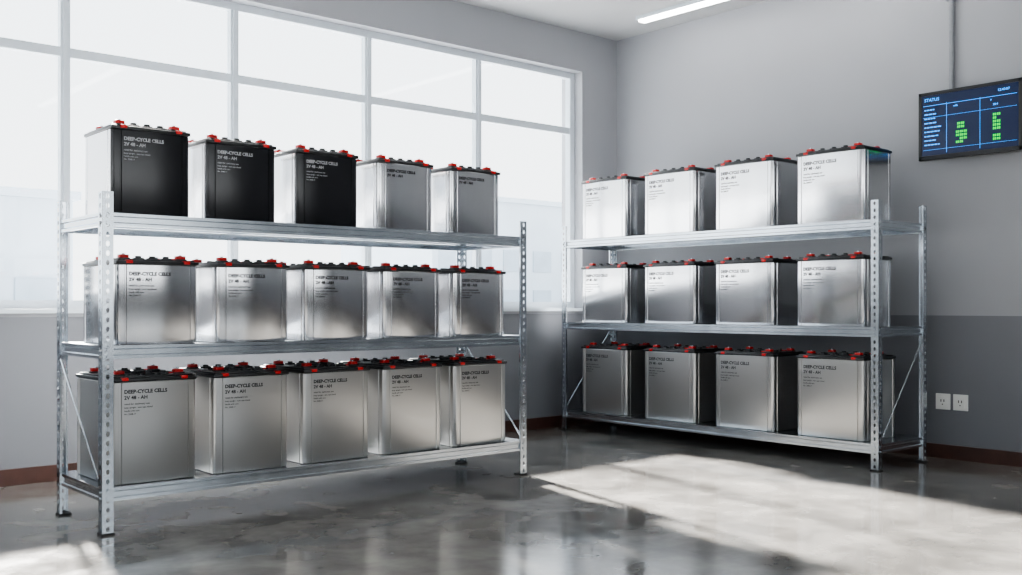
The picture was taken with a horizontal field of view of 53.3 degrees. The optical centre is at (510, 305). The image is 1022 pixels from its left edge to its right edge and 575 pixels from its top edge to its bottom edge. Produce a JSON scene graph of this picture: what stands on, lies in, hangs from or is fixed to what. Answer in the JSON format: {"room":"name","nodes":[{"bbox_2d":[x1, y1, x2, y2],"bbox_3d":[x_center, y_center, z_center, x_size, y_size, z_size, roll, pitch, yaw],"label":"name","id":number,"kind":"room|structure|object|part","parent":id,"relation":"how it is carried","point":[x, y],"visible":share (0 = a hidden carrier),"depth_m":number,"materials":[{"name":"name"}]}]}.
{"room":"battery room","nodes":[
{"label":"battery room","id":0,"kind":"room"},
{"bbox_2d":[0,0,616,469],"bbox_3d":[-3.310,-0.790,7.047,11.450,3.980,0.300,0,0,-41],"label":"wall","id":1,"kind":"structure","parent":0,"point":[28,341],"depth_m":8.98,"materials":[{"name":"paint"}]},
{"bbox_3d":[-2.677,-1.180,7.591,8.760,2.400,0.079,0,0,-41],"label":"frame","id":2,"kind":"part","parent":1,"relation":"part of","materials":[{"name":"grey metal"}]},
{"bbox_2d":[0,308,582,313],"bbox_3d":[-2.614,0.035,7.519,8.760,0.030,0.200,0,0,-41],"label":"window sill","id":3,"kind":"structure","parent":1,"relation":"attached to","point":[2,311],"depth_m":7.02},
{"bbox_2d":[0,415,599,486],"bbox_3d":[-3.213,1.145,6.921,11.432,0.110,0.018,0,0,-41],"label":"baseboard","id":4,"kind":"structure","parent":1,"relation":"attached to","point":[48,473],"depth_m":6.97,"materials":[{"name":"brown wood"}]},
{"bbox_2d":[0,422,1021,574],"bbox_3d":[0.574,1.250,2.579,12.050,0.100,12.140,0,0,-41],"label":"floor","id":5,"kind":"structure","parent":0,"point":[601,498],"depth_m":5.76,"materials":[{"name":"concrete"}]},
{"bbox_2d":[56,191,526,536],"bbox_3d":[-1.251,0.300,6.557,2.981,1.800,0.754,0,0,-41],"label":"metal shelving rack","id":6,"kind":"object","parent":5,"relation":"on","point":[105,222],"visible":0.85,"depth_m":5.89,"materials":[{"name":"metal"}]},
{"bbox_3d":[-2.575,0.296,5.861,0.058,1.792,0.058,0,0,-41],"label":"post","id":7,"kind":"part","parent":6,"relation":"part of","materials":[{"name":"metal"}]},
{"bbox_3d":[-2.125,0.296,5.344,0.058,1.792,0.058,0,0,-41],"label":"post","id":8,"kind":"part","parent":6,"relation":"part of","materials":[{"name":"metal"}]},
{"bbox_2d":[76,364,196,485],"bbox_3d":[-2.119,0.649,5.758,0.474,0.611,0.572,0,0,-41],"label":"battery","id":9,"kind":"object","parent":6,"relation":"on","point":[154,408],"visible":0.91,"depth_m":5.57,"materials":[{"name":"metal"}]},
{"bbox_2d":[84,119,189,216],"bbox_3d":[-2.091,-0.749,5.702,0.439,0.518,0.433,0,0,-41],"label":"battery","id":10,"kind":"object","parent":6,"relation":"on","point":[145,167],"visible":0.99,"depth_m":5.54,"materials":[{"name":"metal"}]},
{"bbox_2d":[82,253,198,344],"bbox_3d":[-2.094,-0.040,5.754,0.459,0.495,0.551,0,0,-41],"label":"battery","id":11,"kind":"object","parent":6,"relation":"on","point":[155,297],"visible":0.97,"depth_m":5.55,"materials":[{"name":"metal"}]},
{"bbox_2d":[188,134,275,221],"bbox_3d":[-1.691,-0.739,6.050,0.439,0.498,0.433,0,0,-41],"label":"battery","id":12,"kind":"object","parent":6,"relation":"on","point":[229,179],"visible":0.94,"depth_m":5.87,"materials":[{"name":"metal"}]},
{"bbox_2d":[182,361,288,473],"bbox_3d":[-1.687,0.649,6.134,0.474,0.611,0.572,0,0,-41],"label":"battery","id":13,"kind":"object","parent":6,"relation":"on","point":[241,409],"visible":0.97,"depth_m":5.90,"materials":[{"name":"metal"}]},
{"bbox_2d":[191,256,289,342],"bbox_3d":[-1.666,-0.040,6.126,0.459,0.495,0.551,0,0,-41],"label":"battery","id":14,"kind":"object","parent":6,"relation":"on","point":[246,300],"visible":0.97,"depth_m":5.90,"materials":[{"name":"metal"}]},
{"bbox_3d":[-1.252,-0.455,6.557,2.957,0.070,0.732,0,0,-41],"label":"shelf","id":15,"kind":"part","parent":6,"relation":"part of","materials":[{"name":"metal"}]},
{"bbox_3d":[-1.252,0.243,6.557,2.957,0.070,0.732,0,0,-41],"label":"shelf","id":16,"kind":"part","parent":6,"relation":"part of","materials":[{"name":"metal"}]},
{"bbox_3d":[-1.252,0.990,6.557,2.957,0.070,0.732,0,0,-41],"label":"shelf","id":17,"kind":"part","parent":6,"relation":"part of","materials":[{"name":"metal"}]},
{"bbox_2d":[260,358,369,463],"bbox_3d":[-1.254,0.649,6.510,0.474,0.611,0.572,0,0,-41],"label":"battery","id":18,"kind":"object","parent":6,"relation":"on","point":[327,402],"visible":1,"depth_m":6.27,"materials":[{"name":"metal"}]},
{"bbox_2d":[274,144,358,226],"bbox_3d":[-1.261,-0.739,6.424,0.439,0.498,0.433,0,0,-41],"label":"battery","id":19,"kind":"object","parent":6,"relation":"on","point":[313,186],"visible":0.96,"depth_m":6.24,"materials":[{"name":"metal"}]},
{"bbox_2d":[278,259,369,339],"bbox_3d":[-1.238,-0.040,6.498,0.459,0.495,0.551,0,0,-41],"label":"battery","id":20,"kind":"object","parent":6,"relation":"on","point":[329,301],"visible":0.92,"depth_m":6.27,"materials":[{"name":"metal"}]},
{"bbox_2d":[340,355,441,454],"bbox_3d":[-0.822,0.649,6.886,0.474,0.611,0.572,0,0,-41],"label":"battery","id":21,"kind":"object","parent":6,"relation":"on","point":[404,394],"visible":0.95,"depth_m":6.63,"materials":[{"name":"metal"}]},
{"bbox_2d":[356,154,433,230],"bbox_3d":[-0.818,-0.737,6.806,0.439,0.493,0.437,0,0,-41],"label":"battery","id":22,"kind":"object","parent":6,"relation":"on","point":[391,193],"visible":0.88,"depth_m":6.63,"materials":[{"name":"metal"}]},
{"bbox_2d":[358,262,441,337],"bbox_3d":[-0.810,-0.040,6.870,0.459,0.495,0.551,0,0,-41],"label":"battery","id":23,"kind":"object","parent":6,"relation":"on","point":[403,301],"visible":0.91,"depth_m":6.63,"materials":[{"name":"metal"}]},
{"bbox_2d":[409,353,506,446],"bbox_3d":[-0.389,0.649,7.261,0.474,0.611,0.572,0,0,-41],"label":"battery","id":24,"kind":"object","parent":6,"relation":"on","point":[472,389],"visible":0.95,"depth_m":7.00,"materials":[{"name":"metal"}]},
{"bbox_3d":[-0.378,0.296,7.771,0.058,1.792,0.058,0,0,-41],"label":"post","id":25,"kind":"part","parent":6,"relation":"part of","materials":[{"name":"metal"}]},
{"bbox_2d":[431,162,500,234],"bbox_3d":[-0.377,-0.737,7.190,0.439,0.493,0.437,0,0,-41],"label":"battery","id":26,"kind":"object","parent":6,"relation":"on","point":[463,199],"visible":0.91,"depth_m":7.00,"materials":[{"name":"metal"}]},
{"bbox_2d":[439,264,505,336],"bbox_3d":[-0.382,-0.040,7.242,0.459,0.495,0.551,0,0,-41],"label":"battery","id":27,"kind":"object","parent":6,"relation":"on","point":[471,300],"visible":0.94,"depth_m":7.00,"materials":[{"name":"metal"}]},
{"bbox_3d":[0.072,0.296,7.253,0.058,1.792,0.058,0,0,-41],"label":"post","id":28,"kind":"part","parent":6,"relation":"part of","materials":[{"name":"metal"}]},
{"bbox_2d":[561,200,927,471],"bbox_3d":[1.845,0.215,8.851,0.734,1.970,3.316,0,0,-41],"label":"metal shelving rack","id":29,"kind":"object","parent":5,"relation":"on","point":[877,227],"visible":0.87,"depth_m":8.00,"materials":[{"name":"metal"}]},
{"bbox_3d":[0.529,0.211,9.858,0.058,1.962,0.058,0,0,-41],"label":"post","id":30,"kind":"part","parent":29,"relation":"part of","materials":[{"name":"metal"}]},
{"bbox_2d":[581,173,644,238],"bbox_3d":[1.013,-0.929,9.666,0.412,0.598,0.584,0,0,-41],"label":"battery","id":31,"kind":"object","parent":29,"relation":"on","point":[614,206],"visible":0.94,"depth_m":9.46,"materials":[{"name":"metal"}]},
{"bbox_3d":[1.032,0.211,10.295,0.058,1.962,0.058,0,0,-41],"label":"post","id":32,"kind":"part","parent":29,"relation":"part of","materials":[{"name":"metal"}]},
{"bbox_2d":[581,261,645,322],"bbox_3d":[1.012,-0.129,9.665,0.415,0.568,0.584,0,0,-41],"label":"battery","id":33,"kind":"object","parent":29,"relation":"on","point":[612,293],"visible":0.94,"depth_m":9.46,"materials":[{"name":"metal"}]},
{"bbox_2d":[581,341,652,415],"bbox_3d":[1.036,0.673,9.685,0.472,0.663,0.584,0,0,-41],"label":"battery","id":34,"kind":"object","parent":29,"relation":"on","point":[613,373],"visible":0.97,"depth_m":9.46,"materials":[{"name":"metal"}]},
{"bbox_2d":[643,164,715,234],"bbox_3d":[1.532,-0.929,9.069,0.412,0.598,0.584,0,0,-41],"label":"battery","id":35,"kind":"object","parent":29,"relation":"on","point":[680,200],"visible":0.96,"depth_m":8.87,"materials":[{"name":"metal"}]},
{"bbox_2d":[643,258,715,323],"bbox_3d":[1.530,-0.129,9.068,0.415,0.568,0.584,0,0,-41],"label":"battery","id":36,"kind":"object","parent":29,"relation":"on","point":[681,292],"visible":0.93,"depth_m":8.87,"materials":[{"name":"metal"}]},
{"bbox_2d":[643,343,724,422],"bbox_3d":[1.554,0.673,9.089,0.472,0.663,0.584,0,0,-41],"label":"battery","id":37,"kind":"object","parent":29,"relation":"on","point":[680,382],"visible":0.96,"depth_m":8.88,"materials":[{"name":"metal"}]},
{"bbox_3d":[1.845,-0.595,8.852,0.712,0.070,3.292,0,0,-41],"label":"shelf","id":38,"kind":"part","parent":29,"relation":"part of","materials":[{"name":"metal"}]},
{"bbox_3d":[1.845,0.190,8.852,0.712,0.070,3.292,0,0,-41],"label":"shelf","id":39,"kind":"part","parent":29,"relation":"part of","materials":[{"name":"metal"}]},
{"bbox_3d":[1.845,1.040,8.852,0.712,0.070,3.292,0,0,-41],"label":"shelf","id":40,"kind":"part","parent":29,"relation":"part of","materials":[{"name":"metal"}]},
{"bbox_2d":[714,154,797,229],"bbox_3d":[2.050,-0.929,8.473,0.412,0.598,0.584,0,0,-41],"label":"battery","id":41,"kind":"object","parent":29,"relation":"on","point":[756,192],"visible":0.92,"depth_m":8.28,"materials":[{"name":"metal"}]},
{"bbox_2d":[714,255,797,324],"bbox_3d":[2.049,-0.129,8.472,0.415,0.568,0.584,0,0,-41],"label":"battery","id":42,"kind":"object","parent":29,"relation":"on","point":[756,291],"visible":0.99,"depth_m":8.28,"materials":[{"name":"metal"}]},
{"bbox_2d":[714,346,805,431],"bbox_3d":[2.073,0.673,8.493,0.472,0.663,0.584,0,0,-41],"label":"battery","id":43,"kind":"object","parent":29,"relation":"on","point":[757,389],"visible":1,"depth_m":8.28,"materials":[{"name":"metal"}]},
{"bbox_2d":[796,142,891,223],"bbox_3d":[2.568,-0.929,7.877,0.412,0.598,0.584,0,0,-41],"label":"battery","id":44,"kind":"object","parent":29,"relation":"on","point":[835,184],"visible":0.98,"depth_m":7.70,"materials":[{"name":"metal"}]},
{"bbox_2d":[796,251,891,326],"bbox_3d":[2.567,-0.129,7.876,0.415,0.568,0.584,0,0,-41],"label":"battery","id":45,"kind":"object","parent":29,"relation":"on","point":[834,290],"visible":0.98,"depth_m":7.71,"materials":[{"name":"metal"}]},
{"bbox_2d":[796,349,895,441],"bbox_3d":[2.591,0.673,7.897,0.472,0.663,0.584,0,0,-41],"label":"battery","id":46,"kind":"object","parent":29,"relation":"on","point":[834,388],"visible":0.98,"depth_m":7.72,"materials":[{"name":"metal"}]},
{"bbox_3d":[2.659,0.211,7.409,0.058,1.962,0.058,0,0,-41],"label":"post","id":47,"kind":"part","parent":29,"relation":"part of","materials":[{"name":"metal"}]},
{"bbox_3d":[3.161,0.211,7.846,0.058,1.962,0.058,0,0,-41],"label":"post","id":48,"kind":"part","parent":29,"relation":"part of","materials":[{"name":"metal"}]},
{"bbox_2d":[454,0,767,40],"bbox_3d":[0.574,-2.855,2.579,12.050,0.150,12.140,0,0,-41],"label":"ceiling","id":49,"kind":"structure","parent":0,"point":[615,20],"depth_m":9.65,"materials":[{"name":"paint"}]},
{"bbox_2d":[636,0,726,22],"bbox_3d":[2.224,-2.753,8.691,0.120,0.055,3.000,0,0,-41],"label":"strip light","id":50,"kind":"object","parent":49,"relation":"attached to","point":[693,4],"depth_m":9.44,"materials":[{"name":"white plastic"}]},
{"bbox_2d":[617,0,1021,451],"bbox_3d":[5.008,-0.790,6.433,0.300,3.980,12.140,0,0,-41],"label":"wall","id":51,"kind":"structure","parent":0,"point":[777,78],"depth_m":8.40,"materials":[{"name":"paint"}]},
{"bbox_2d":[946,0,954,88],"bbox_3d":[3.445,-2.190,7.964,0.050,1.180,0.080,0,0,-41],"label":"conduit","id":52,"kind":"object","parent":51,"relation":"attached to","point":[951,2],"visible":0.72,"depth_m":7.95,"materials":[{"name":"metal"}]},
{"bbox_2d":[936,393,967,410],"bbox_3d":[3.455,0.751,7.977,0.018,0.125,0.247,0,0,-41],"label":"wall outlet","id":53,"kind":"object","parent":51,"relation":"attached to","point":[943,401],"visible":1,"depth_m":7.96,"materials":[{"name":"plastic"}]},
{"bbox_2d":[892,442,1021,466],"bbox_3d":[4.888,1.145,6.329,0.018,0.110,11.540,0,0,-41],"label":"baseboard","id":54,"kind":"structure","parent":51,"relation":"attached to","point":[963,453],"depth_m":7.86,"materials":[{"name":"brown wood"}]},
{"bbox_2d":[919,77,1021,161],"bbox_3d":[3.529,-1.405,7.785,0.158,0.530,0.790,0,0,-41],"label":"wall monitor","id":55,"kind":"object","parent":51,"relation":"attached to","point":[985,118],"visible":1,"depth_m":7.72,"materials":[{"name":"black plastic"}]},
{"label":"outside","id":56,"kind":"structure","parent":0,"visible":0},
{"bbox_3d":[-8.361,1.560,32.482,190.000,0.480,220.000,0,0,-41],"label":"ground","id":57,"kind":"structure","parent":56,"visible":0},
{"bbox_2d":[0,186,81,299],"bbox_3d":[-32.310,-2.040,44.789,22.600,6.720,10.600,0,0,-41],"label":"window pane","id":58,"kind":"structure","parent":57,"relation":"on","point":[28,216],"depth_m":46.94,"materials":[{"name":"clear glass"}]},
{"bbox_2d":[341,196,561,301],"bbox_3d":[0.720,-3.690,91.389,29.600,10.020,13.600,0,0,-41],"label":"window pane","id":59,"kind":"structure","parent":57,"relation":"on","point":[543,219],"depth_m":83.33,"materials":[{"name":"clear glass"}]}
]}

